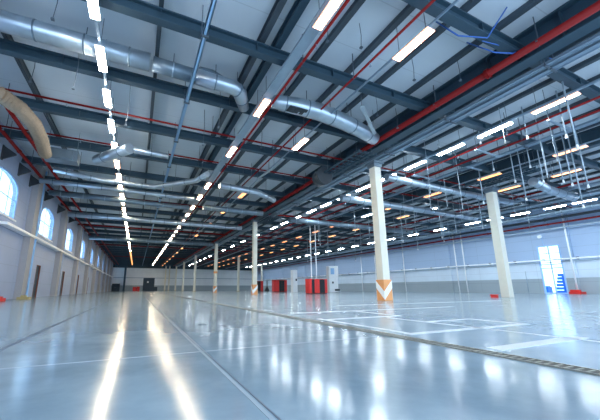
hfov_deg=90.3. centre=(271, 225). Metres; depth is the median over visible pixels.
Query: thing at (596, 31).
roof purlin
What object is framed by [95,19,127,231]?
light trunking
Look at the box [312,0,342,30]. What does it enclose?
ceiling light
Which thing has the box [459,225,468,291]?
vertical pipe
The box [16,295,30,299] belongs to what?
block
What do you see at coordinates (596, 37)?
cable tray
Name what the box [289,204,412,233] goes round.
air duct
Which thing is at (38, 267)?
door
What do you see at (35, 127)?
flexible duct
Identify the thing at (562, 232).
trim
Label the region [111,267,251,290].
wall
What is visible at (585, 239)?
wall
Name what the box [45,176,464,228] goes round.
roof beam
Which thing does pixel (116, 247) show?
roof beam
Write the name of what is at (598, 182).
cable tray
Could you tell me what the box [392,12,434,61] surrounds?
ceiling light
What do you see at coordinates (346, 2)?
pipe
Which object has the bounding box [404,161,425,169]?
diffuser
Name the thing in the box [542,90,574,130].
support
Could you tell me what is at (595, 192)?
air duct
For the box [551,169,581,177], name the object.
diffuser
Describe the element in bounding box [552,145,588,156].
diffuser
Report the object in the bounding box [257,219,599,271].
pipe
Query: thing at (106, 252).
roof beam
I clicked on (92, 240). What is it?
trim
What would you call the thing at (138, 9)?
roof beam
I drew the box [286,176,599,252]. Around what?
roof purlin
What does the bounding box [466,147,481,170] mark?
support
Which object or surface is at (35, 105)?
roof beam
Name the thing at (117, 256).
pipe
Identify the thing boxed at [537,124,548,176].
wire
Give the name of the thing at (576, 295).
joint
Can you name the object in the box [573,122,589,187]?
rod
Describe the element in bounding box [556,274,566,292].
crate
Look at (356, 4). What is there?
roof purlin
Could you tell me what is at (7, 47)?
roof beam
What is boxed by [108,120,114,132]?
diffuser
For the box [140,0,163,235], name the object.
roof purlin
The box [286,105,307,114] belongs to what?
grille
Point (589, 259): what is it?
pipe
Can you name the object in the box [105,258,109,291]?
trim
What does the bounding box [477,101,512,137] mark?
ceiling light
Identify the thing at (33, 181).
bracket
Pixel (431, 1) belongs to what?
pipe
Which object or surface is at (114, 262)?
roof beam
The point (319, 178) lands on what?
fan
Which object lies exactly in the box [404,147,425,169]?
ceiling light
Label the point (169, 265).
column
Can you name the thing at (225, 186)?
air duct
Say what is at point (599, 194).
roof purlin
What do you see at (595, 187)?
roof purlin
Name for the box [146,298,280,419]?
joint
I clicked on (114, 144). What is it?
ceiling light
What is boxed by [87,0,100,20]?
ceiling light
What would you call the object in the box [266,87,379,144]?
air duct
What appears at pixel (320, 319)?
floor marking
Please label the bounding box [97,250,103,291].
trim
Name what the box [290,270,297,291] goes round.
booth
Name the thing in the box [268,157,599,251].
roof purlin
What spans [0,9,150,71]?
air duct
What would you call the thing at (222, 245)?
roof beam
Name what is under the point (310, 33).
light trunking
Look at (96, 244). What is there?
pipe
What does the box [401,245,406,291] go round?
vertical pipe
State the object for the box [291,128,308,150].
ceiling light
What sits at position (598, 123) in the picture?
roof purlin
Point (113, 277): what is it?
trim
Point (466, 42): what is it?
loose cable
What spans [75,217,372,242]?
roof beam
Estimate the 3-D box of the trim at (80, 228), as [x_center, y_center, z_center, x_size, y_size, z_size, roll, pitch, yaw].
[-23.491,3.626,35.818,0.380,9.000,0.870,5,-13,-24]
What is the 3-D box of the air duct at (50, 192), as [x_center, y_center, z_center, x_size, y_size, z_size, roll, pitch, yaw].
[-11.650,-2.654,23.734,9.905,1.759,0.418,6,-13,-25]
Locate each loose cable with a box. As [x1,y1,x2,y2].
[436,7,507,38]
[466,42,516,53]
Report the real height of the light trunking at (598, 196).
0.070 m
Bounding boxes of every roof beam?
[0,38,599,200]
[0,128,525,217]
[15,95,565,210]
[21,156,489,223]
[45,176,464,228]
[57,190,440,233]
[60,201,419,237]
[71,210,400,240]
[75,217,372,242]
[82,0,599,170]
[84,224,371,245]
[84,229,357,248]
[88,233,346,250]
[94,240,325,253]
[99,243,319,255]
[99,245,309,256]
[101,248,304,257]
[104,250,298,259]
[104,252,288,260]
[108,254,282,261]
[108,255,276,262]
[108,257,271,263]
[111,258,267,263]
[111,259,266,264]
[113,261,260,265]
[114,262,243,265]
[115,263,247,266]
[214,244,336,251]
[402,0,599,103]
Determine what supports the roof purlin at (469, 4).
attached to the ceiling
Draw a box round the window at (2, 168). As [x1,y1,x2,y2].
[0,167,17,221]
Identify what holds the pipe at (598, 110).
hanging from the ceiling
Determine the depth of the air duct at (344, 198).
25.03 m
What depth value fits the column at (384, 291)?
15.31 m
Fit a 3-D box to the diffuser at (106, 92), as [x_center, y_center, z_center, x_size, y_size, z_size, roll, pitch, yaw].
[-6.402,-4.938,11.556,0.210,0.033,1.120,5,-13,-24]
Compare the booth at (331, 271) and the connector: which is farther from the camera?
the booth at (331, 271)
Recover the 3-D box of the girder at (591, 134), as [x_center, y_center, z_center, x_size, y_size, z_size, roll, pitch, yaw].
[-0.396,3.466,54.911,0.420,0.940,107.700,5,-13,-24]
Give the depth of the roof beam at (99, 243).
58.73 m
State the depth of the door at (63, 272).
30.90 m
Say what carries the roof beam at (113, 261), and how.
attached to the wall at (11, 241)
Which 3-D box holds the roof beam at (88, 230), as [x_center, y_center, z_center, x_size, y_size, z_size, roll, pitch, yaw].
[-4.016,2.437,49.385,46.600,0.400,0.270,5,-13,-24]
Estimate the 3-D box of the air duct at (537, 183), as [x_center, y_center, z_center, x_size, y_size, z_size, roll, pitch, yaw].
[19.833,-3.185,21.102,7.064,1.993,0.739,7,-14,-29]
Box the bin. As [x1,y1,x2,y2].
[546,286,552,292]
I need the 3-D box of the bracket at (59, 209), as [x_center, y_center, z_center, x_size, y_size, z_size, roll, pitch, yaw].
[-18.962,-1.503,26.809,0.600,0.800,0.200,5,-13,-24]
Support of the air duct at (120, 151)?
hanging from the ceiling
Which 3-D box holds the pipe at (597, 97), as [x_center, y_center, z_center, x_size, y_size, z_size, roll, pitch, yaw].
[-6.016,3.156,52.350,0.130,1.375,107.600,5,-13,-24]
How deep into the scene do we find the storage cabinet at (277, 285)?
52.24 m
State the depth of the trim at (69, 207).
28.51 m
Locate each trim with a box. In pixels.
[0,221,112,277]
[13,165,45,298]
[26,171,47,296]
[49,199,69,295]
[57,207,70,294]
[69,221,83,293]
[75,222,84,292]
[82,232,92,292]
[86,240,92,291]
[90,243,98,292]
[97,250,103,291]
[101,254,107,291]
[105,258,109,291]
[108,261,112,290]
[113,263,251,270]
[113,277,222,278]
[303,259,305,290]
[443,229,453,292]
[557,206,580,289]
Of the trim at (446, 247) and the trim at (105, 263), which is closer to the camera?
the trim at (446, 247)
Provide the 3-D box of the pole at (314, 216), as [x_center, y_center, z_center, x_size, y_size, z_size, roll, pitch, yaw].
[5.055,2.423,34.499,0.092,7.360,0.092,0,-12,-2]
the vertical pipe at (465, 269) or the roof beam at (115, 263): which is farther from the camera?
the roof beam at (115, 263)
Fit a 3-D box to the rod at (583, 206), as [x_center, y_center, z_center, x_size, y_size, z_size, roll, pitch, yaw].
[15.500,-3.107,15.252,0.102,4.530,0.102,0,-12,-2]
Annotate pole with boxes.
[310,230,311,278]
[314,216,316,278]
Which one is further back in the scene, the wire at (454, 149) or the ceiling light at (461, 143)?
the wire at (454, 149)
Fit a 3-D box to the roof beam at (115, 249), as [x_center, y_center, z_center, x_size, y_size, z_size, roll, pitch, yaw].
[-12.594,6.410,68.137,46.600,0.400,0.270,5,-13,-24]
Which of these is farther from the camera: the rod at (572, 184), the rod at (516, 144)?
the rod at (516, 144)
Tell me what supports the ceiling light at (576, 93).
hanging from the ceiling
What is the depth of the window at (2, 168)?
17.03 m
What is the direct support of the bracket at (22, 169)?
attached to the wall at (11, 241)
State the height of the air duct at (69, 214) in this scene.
1.861 m
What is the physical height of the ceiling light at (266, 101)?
1.185 m
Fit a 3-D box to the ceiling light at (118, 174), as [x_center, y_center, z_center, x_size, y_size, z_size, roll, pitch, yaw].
[-10.084,-3.797,19.721,0.290,1.185,1.200,5,-13,-24]
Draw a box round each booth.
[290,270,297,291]
[326,266,339,291]
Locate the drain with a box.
[155,292,599,375]
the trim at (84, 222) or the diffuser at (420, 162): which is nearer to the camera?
the diffuser at (420, 162)
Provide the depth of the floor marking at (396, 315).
6.20 m
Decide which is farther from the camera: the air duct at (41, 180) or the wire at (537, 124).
the air duct at (41, 180)
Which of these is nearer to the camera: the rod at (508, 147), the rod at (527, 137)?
the rod at (527, 137)
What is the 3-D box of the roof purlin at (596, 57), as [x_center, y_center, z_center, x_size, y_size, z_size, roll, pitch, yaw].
[-6.832,2.500,52.171,0.200,0.160,107.700,5,-13,-24]
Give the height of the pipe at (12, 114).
1.115 m
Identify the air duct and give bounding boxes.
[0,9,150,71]
[39,177,193,200]
[48,190,188,209]
[53,152,209,188]
[67,199,241,229]
[89,231,213,245]
[92,128,133,164]
[133,136,168,158]
[152,53,192,82]
[194,69,248,111]
[203,192,263,215]
[218,175,275,202]
[234,180,599,268]
[248,202,599,268]
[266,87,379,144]
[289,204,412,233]
[339,183,477,220]
[384,157,514,204]
[528,173,578,200]
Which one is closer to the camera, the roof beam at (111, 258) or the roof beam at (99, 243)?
the roof beam at (99, 243)
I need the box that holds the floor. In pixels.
[0,290,599,419]
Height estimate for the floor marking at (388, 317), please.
0.005 m
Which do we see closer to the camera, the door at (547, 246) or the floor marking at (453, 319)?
the floor marking at (453, 319)
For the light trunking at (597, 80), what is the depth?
14.74 m
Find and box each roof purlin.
[1,32,113,243]
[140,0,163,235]
[163,0,286,233]
[169,0,365,246]
[184,4,415,238]
[198,0,480,235]
[203,0,542,239]
[204,27,599,250]
[219,53,599,246]
[225,97,589,251]
[232,74,599,244]
[247,107,599,245]
[262,122,599,243]
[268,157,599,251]
[284,150,599,244]
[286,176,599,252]
[289,171,599,250]
[299,167,591,245]
[314,186,599,249]
[349,194,599,245]
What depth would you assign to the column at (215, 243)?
47.33 m
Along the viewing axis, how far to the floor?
2.69 m
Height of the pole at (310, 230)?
7.360 m
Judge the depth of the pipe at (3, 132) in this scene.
18.23 m
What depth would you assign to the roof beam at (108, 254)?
73.95 m
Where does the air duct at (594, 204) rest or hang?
hanging from the ceiling
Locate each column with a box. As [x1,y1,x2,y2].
[164,265,166,290]
[167,265,170,290]
[174,265,176,290]
[182,261,184,290]
[192,254,197,291]
[213,242,218,292]
[237,256,239,290]
[251,219,257,294]
[261,263,262,280]
[365,160,392,300]
[482,186,513,297]
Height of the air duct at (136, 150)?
1.657 m
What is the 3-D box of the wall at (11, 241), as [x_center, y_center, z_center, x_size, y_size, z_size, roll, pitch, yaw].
[-26.961,5.062,42.589,0.300,9.000,108.000,5,-13,-24]
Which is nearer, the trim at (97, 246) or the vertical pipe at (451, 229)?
the vertical pipe at (451, 229)
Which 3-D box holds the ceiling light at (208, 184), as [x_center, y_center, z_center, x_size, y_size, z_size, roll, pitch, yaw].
[-4.614,-3.446,21.465,0.290,1.185,1.260,5,-13,-24]
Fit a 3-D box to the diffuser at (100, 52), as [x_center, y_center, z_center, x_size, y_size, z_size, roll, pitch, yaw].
[-5.503,-5.354,9.592,0.210,0.033,1.120,5,-13,-24]
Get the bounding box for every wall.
[0,121,112,299]
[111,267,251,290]
[257,200,599,293]
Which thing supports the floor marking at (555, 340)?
on the floor
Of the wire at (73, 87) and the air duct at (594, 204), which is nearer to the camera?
the wire at (73, 87)
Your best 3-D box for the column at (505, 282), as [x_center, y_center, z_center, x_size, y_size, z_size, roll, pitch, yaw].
[14.969,0.994,19.627,0.740,7.250,0.740,5,-13,-24]
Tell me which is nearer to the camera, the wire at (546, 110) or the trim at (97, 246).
the wire at (546, 110)
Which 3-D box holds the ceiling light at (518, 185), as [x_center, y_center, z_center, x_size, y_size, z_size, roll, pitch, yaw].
[17.646,-3.344,22.275,0.320,1.185,1.430,5,-13,-24]
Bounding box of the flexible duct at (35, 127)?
[0,87,51,158]
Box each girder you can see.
[164,0,309,237]
[176,0,599,265]
[207,126,599,266]
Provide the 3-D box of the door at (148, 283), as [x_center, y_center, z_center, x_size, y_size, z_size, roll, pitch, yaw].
[-38.746,18.595,94.692,4.300,4.050,0.200,5,-13,-24]
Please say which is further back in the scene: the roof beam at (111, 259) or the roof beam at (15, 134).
the roof beam at (111, 259)
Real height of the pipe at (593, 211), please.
1.662 m
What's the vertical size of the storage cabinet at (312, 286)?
1.640 m
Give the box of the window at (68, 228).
[65,228,72,252]
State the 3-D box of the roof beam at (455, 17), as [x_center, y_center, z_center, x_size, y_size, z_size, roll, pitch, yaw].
[13.037,-5.463,12.105,46.600,0.400,0.270,5,-13,-24]
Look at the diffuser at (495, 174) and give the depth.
19.68 m
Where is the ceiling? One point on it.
(246, 18)
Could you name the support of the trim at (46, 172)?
attached to the wall at (11, 241)
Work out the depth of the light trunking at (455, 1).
10.99 m
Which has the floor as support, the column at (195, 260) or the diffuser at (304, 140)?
the column at (195, 260)
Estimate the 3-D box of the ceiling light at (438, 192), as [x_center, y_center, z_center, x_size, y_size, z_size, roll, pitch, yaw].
[12.718,-3.028,23.705,0.320,1.185,1.380,5,-13,-24]
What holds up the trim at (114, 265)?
attached to the wall at (229, 281)
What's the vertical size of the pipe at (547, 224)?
2.072 m
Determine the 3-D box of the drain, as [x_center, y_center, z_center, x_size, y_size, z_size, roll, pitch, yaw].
[-8.644,6.128,26.104,0.165,0.012,64.000,5,-13,-24]
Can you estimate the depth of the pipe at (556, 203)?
36.18 m
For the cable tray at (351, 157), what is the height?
1.550 m
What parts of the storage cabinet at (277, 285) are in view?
panel, panel, panel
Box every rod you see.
[437,196,442,237]
[476,189,483,228]
[477,159,484,203]
[508,147,515,182]
[516,144,527,200]
[521,107,528,139]
[534,137,544,182]
[552,130,564,182]
[555,90,567,138]
[559,127,573,185]
[561,81,579,149]
[567,133,584,207]
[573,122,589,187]
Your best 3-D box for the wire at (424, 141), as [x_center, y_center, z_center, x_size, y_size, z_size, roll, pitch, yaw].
[8.796,-3.353,16.846,0.065,3.351,0.065,0,-12,-2]
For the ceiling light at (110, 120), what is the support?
hanging from the ceiling
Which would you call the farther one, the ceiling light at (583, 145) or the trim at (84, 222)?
the trim at (84, 222)
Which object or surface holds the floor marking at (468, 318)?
on the floor
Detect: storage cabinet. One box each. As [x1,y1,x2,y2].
[257,281,262,290]
[272,280,286,291]
[305,279,327,293]
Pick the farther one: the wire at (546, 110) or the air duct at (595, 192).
the air duct at (595, 192)
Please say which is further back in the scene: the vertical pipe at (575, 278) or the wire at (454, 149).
the vertical pipe at (575, 278)
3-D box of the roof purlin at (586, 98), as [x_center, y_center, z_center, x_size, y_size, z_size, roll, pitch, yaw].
[-4.002,2.753,53.412,0.200,0.160,107.700,5,-13,-24]
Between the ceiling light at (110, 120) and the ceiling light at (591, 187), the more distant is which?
the ceiling light at (591, 187)
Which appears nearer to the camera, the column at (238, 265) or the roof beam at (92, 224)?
the roof beam at (92, 224)
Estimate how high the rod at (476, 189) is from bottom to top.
3.560 m
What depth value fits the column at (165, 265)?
95.49 m
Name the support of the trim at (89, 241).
attached to the wall at (11, 241)
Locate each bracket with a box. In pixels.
[0,144,16,159]
[17,162,30,175]
[29,175,39,186]
[44,191,53,200]
[57,204,65,213]
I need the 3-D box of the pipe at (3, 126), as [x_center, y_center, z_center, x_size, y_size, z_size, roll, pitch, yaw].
[7.785,-3.217,23.001,45.900,1.075,0.090,5,-13,-24]
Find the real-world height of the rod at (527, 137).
1.660 m
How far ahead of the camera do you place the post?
90.99 m
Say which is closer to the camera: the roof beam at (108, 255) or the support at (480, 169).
the support at (480, 169)
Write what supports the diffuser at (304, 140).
attached to the ceiling light at (304, 140)
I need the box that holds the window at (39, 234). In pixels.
[38,208,53,242]
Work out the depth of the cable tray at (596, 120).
17.61 m
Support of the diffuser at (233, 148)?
attached to the ceiling light at (233, 148)
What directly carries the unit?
hanging from the ceiling
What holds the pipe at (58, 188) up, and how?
hanging from the ceiling
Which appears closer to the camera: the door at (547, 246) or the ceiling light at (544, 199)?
the ceiling light at (544, 199)
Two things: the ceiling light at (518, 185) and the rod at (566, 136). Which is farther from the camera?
the ceiling light at (518, 185)
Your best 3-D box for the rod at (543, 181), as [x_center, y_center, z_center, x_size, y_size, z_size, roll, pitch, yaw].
[14.946,-3.727,16.642,0.102,2.740,0.102,-11,-16,42]
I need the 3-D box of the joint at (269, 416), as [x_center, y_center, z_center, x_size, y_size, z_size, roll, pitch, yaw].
[-10.858,5.936,25.132,0.025,0.004,64.000,5,-13,-24]
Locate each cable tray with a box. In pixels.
[177,32,599,266]
[178,40,599,266]
[197,117,599,266]
[228,179,599,267]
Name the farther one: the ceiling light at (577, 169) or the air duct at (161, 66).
the ceiling light at (577, 169)
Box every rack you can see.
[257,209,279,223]
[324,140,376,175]
[476,150,542,186]
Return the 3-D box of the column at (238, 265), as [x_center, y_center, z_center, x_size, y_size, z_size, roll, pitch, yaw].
[-7.699,10.901,68.304,0.700,8.050,0.700,5,-13,-24]
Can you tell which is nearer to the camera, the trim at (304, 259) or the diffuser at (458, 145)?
the diffuser at (458, 145)
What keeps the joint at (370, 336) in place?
on the floor
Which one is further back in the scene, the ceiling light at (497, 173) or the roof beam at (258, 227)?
the roof beam at (258, 227)
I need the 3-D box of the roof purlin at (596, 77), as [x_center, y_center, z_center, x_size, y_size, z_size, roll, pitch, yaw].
[-5.417,2.626,52.792,0.200,0.160,107.700,5,-13,-24]
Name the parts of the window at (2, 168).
sill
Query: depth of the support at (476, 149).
15.60 m
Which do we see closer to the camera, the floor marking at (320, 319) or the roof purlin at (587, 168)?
the floor marking at (320, 319)
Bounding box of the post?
[122,264,126,290]
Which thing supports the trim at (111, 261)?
attached to the wall at (11, 241)
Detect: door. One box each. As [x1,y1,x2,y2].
[32,265,40,296]
[59,271,64,294]
[111,284,119,290]
[142,278,156,290]
[536,244,568,293]
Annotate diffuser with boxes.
[96,46,106,72]
[103,89,110,107]
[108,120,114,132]
[114,160,119,168]
[116,173,121,179]
[226,146,236,156]
[291,138,308,150]
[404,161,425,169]
[437,144,463,155]
[478,122,512,137]
[478,173,501,180]
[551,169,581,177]
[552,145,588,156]
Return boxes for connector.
[199,66,221,75]
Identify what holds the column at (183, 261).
on the floor
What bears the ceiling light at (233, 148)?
hanging from the ceiling
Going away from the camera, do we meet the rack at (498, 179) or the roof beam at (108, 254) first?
the rack at (498, 179)
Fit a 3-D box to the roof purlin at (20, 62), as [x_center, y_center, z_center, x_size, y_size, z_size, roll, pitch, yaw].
[-24.585,1.004,44.368,0.130,0.340,107.700,5,-13,-24]
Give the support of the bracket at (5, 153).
attached to the wall at (11, 241)
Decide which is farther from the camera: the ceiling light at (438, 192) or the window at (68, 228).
the window at (68, 228)
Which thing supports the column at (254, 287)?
on the floor
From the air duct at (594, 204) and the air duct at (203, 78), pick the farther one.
the air duct at (594, 204)
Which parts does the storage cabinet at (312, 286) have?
panel, panel, panel, panel, panel, panel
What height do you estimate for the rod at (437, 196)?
3.960 m
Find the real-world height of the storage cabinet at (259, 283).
2.350 m
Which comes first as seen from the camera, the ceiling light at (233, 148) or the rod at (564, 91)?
the rod at (564, 91)
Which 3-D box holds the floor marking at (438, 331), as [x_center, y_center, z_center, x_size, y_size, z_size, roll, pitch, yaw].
[3.065,1.550,4.500,2.790,0.005,0.120,5,-13,-24]
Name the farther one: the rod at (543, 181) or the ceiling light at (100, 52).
the rod at (543, 181)
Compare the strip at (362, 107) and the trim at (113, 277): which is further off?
the trim at (113, 277)
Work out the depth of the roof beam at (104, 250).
68.00 m
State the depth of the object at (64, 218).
27.56 m
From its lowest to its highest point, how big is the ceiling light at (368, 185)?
1.185 m
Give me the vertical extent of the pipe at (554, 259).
0.250 m
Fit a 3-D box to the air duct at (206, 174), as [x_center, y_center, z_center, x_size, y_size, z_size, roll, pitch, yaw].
[-8.484,-3.625,19.242,9.162,1.728,2.921,1,-12,-5]
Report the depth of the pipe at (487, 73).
10.54 m
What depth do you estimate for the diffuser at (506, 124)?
13.86 m
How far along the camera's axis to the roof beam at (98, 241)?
55.35 m
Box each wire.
[50,0,57,21]
[72,53,79,89]
[359,23,362,48]
[424,141,430,194]
[454,149,462,210]
[534,115,548,179]
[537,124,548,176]
[546,110,558,163]
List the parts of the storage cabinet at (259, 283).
panel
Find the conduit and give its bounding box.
[142,0,216,264]
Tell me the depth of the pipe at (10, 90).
14.24 m
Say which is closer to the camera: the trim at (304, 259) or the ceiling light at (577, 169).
the ceiling light at (577, 169)
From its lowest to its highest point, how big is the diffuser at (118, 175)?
0.030 m
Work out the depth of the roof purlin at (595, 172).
26.36 m
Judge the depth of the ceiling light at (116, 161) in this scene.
17.47 m
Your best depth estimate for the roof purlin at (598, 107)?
17.96 m
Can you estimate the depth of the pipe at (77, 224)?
40.38 m
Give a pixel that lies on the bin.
(548, 288)
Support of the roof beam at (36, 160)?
attached to the wall at (11, 241)
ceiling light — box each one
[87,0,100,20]
[95,21,106,72]
[102,65,111,107]
[107,98,114,132]
[111,131,117,147]
[114,144,119,168]
[116,158,121,179]
[204,176,211,188]
[226,128,236,156]
[253,90,270,116]
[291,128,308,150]
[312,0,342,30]
[356,177,369,190]
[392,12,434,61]
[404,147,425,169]
[424,191,441,197]
[436,125,464,155]
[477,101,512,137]
[477,161,501,180]
[498,182,519,191]
[510,206,529,215]
[530,87,580,114]
[543,199,565,209]
[551,161,581,177]
[552,129,588,156]
[571,187,596,203]
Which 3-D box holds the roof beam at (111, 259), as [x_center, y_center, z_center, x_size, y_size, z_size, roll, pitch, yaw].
[-22.601,11.046,90.014,46.600,0.400,0.270,5,-13,-24]
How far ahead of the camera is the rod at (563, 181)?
15.83 m
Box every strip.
[256,166,274,179]
[360,98,375,134]
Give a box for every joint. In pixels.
[0,294,123,350]
[0,336,376,368]
[35,295,577,308]
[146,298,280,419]
[151,303,275,419]
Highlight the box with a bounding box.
[569,290,586,293]
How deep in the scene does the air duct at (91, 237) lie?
42.72 m
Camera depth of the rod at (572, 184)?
15.51 m
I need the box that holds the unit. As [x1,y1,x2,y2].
[44,131,80,165]
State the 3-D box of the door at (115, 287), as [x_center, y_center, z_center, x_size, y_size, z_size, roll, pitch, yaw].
[-47.627,18.711,90.622,2.150,2.200,0.170,5,-13,-24]
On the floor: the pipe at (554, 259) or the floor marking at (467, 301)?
the floor marking at (467, 301)
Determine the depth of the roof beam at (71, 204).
32.31 m
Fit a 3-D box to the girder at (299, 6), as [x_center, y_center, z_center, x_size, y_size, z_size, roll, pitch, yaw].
[-16.963,1.699,47.707,0.240,0.350,107.700,5,-13,-24]
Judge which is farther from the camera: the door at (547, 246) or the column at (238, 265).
the column at (238, 265)
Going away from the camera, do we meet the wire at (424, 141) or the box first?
the wire at (424, 141)
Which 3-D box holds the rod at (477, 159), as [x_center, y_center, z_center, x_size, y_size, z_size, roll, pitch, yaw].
[13.640,-2.931,19.459,0.102,3.130,0.102,0,-12,-2]
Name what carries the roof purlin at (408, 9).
attached to the ceiling
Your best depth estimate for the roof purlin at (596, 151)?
24.70 m
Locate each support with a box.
[412,155,437,180]
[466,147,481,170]
[473,130,500,157]
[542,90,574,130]
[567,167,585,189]
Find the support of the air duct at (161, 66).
hanging from the ceiling
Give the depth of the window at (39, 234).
24.71 m
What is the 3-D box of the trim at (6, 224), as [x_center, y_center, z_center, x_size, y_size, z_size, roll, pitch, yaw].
[-31.533,7.758,53.365,0.420,0.150,84.000,5,-13,-24]
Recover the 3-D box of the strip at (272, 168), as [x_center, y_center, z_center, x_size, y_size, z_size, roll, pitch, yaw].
[-0.440,-3.898,19.159,0.160,1.275,2.522,6,-13,-26]
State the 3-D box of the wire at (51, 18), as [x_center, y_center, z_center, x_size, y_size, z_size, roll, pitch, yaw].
[-6.037,-6.231,8.302,0.090,1.151,0.080,5,-13,-24]
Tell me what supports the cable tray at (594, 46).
hanging from the ceiling
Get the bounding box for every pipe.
[0,114,528,215]
[0,121,115,264]
[4,83,118,264]
[5,88,571,207]
[47,188,437,232]
[77,224,368,244]
[96,244,311,254]
[117,256,263,261]
[155,0,349,262]
[163,0,435,262]
[174,0,599,265]
[190,96,599,266]
[199,109,599,264]
[225,177,599,267]
[251,203,599,268]
[251,208,599,269]
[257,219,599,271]
[257,256,599,280]
[259,208,599,269]
[267,259,599,280]
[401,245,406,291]
[451,229,459,291]
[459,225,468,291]
[561,214,577,289]
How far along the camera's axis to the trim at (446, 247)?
41.40 m
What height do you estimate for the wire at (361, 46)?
0.951 m
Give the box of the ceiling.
[0,0,599,251]
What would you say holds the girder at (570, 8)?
attached to the ceiling
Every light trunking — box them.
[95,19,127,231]
[151,0,329,265]
[165,0,458,262]
[190,78,599,264]
[205,138,599,266]
[243,196,599,267]
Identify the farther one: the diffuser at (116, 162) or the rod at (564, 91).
the diffuser at (116, 162)
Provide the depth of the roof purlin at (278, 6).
11.11 m
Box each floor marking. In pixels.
[304,307,439,312]
[320,319,407,332]
[327,315,398,319]
[338,301,475,305]
[388,317,599,341]
[403,323,527,334]
[424,319,467,321]
[468,318,519,323]
[485,336,587,350]
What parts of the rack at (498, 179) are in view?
ladder frame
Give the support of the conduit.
hanging from the ceiling
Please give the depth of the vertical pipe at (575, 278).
29.53 m
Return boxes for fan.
[312,167,332,186]
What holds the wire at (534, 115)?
hanging from the ceiling
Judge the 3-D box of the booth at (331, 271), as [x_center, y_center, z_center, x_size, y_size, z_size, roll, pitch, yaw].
[10.209,8.868,49.803,2.050,4.300,0.840,5,-13,-24]
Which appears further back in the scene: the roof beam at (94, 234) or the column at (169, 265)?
the column at (169, 265)
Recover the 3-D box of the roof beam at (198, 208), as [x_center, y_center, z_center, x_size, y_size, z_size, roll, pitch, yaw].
[3.132,-0.875,33.759,46.600,0.400,0.270,5,-13,-24]
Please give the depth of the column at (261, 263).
89.18 m
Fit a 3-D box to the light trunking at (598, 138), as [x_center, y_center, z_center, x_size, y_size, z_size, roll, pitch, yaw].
[-1.332,3.894,54.336,0.040,0.070,107.600,5,-13,-24]
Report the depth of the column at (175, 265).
94.89 m
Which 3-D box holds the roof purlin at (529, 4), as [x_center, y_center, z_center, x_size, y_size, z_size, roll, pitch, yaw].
[-11.168,2.113,50.270,0.200,0.160,107.700,5,-13,-24]
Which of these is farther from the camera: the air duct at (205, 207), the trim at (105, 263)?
the trim at (105, 263)
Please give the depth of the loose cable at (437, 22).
9.03 m
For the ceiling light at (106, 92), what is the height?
1.185 m
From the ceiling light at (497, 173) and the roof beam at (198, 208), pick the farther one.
the roof beam at (198, 208)
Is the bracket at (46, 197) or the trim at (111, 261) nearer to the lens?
the bracket at (46, 197)
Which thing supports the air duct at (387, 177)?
hanging from the ceiling
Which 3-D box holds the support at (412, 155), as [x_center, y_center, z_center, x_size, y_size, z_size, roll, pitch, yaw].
[9.836,-3.808,19.193,2.100,1.500,0.100,5,-13,-24]
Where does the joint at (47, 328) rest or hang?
on the floor
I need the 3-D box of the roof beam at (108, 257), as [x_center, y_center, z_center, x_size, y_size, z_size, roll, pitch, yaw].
[-19.742,9.721,83.764,46.600,0.400,0.270,5,-13,-24]
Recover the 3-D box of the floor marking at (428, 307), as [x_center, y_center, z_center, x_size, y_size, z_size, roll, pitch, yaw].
[3.219,2.398,8.535,5.900,0.005,0.120,5,-13,-24]
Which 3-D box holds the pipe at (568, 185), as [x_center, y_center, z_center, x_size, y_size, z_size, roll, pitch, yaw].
[4.919,4.142,57.143,0.170,1.395,107.600,5,-13,-24]

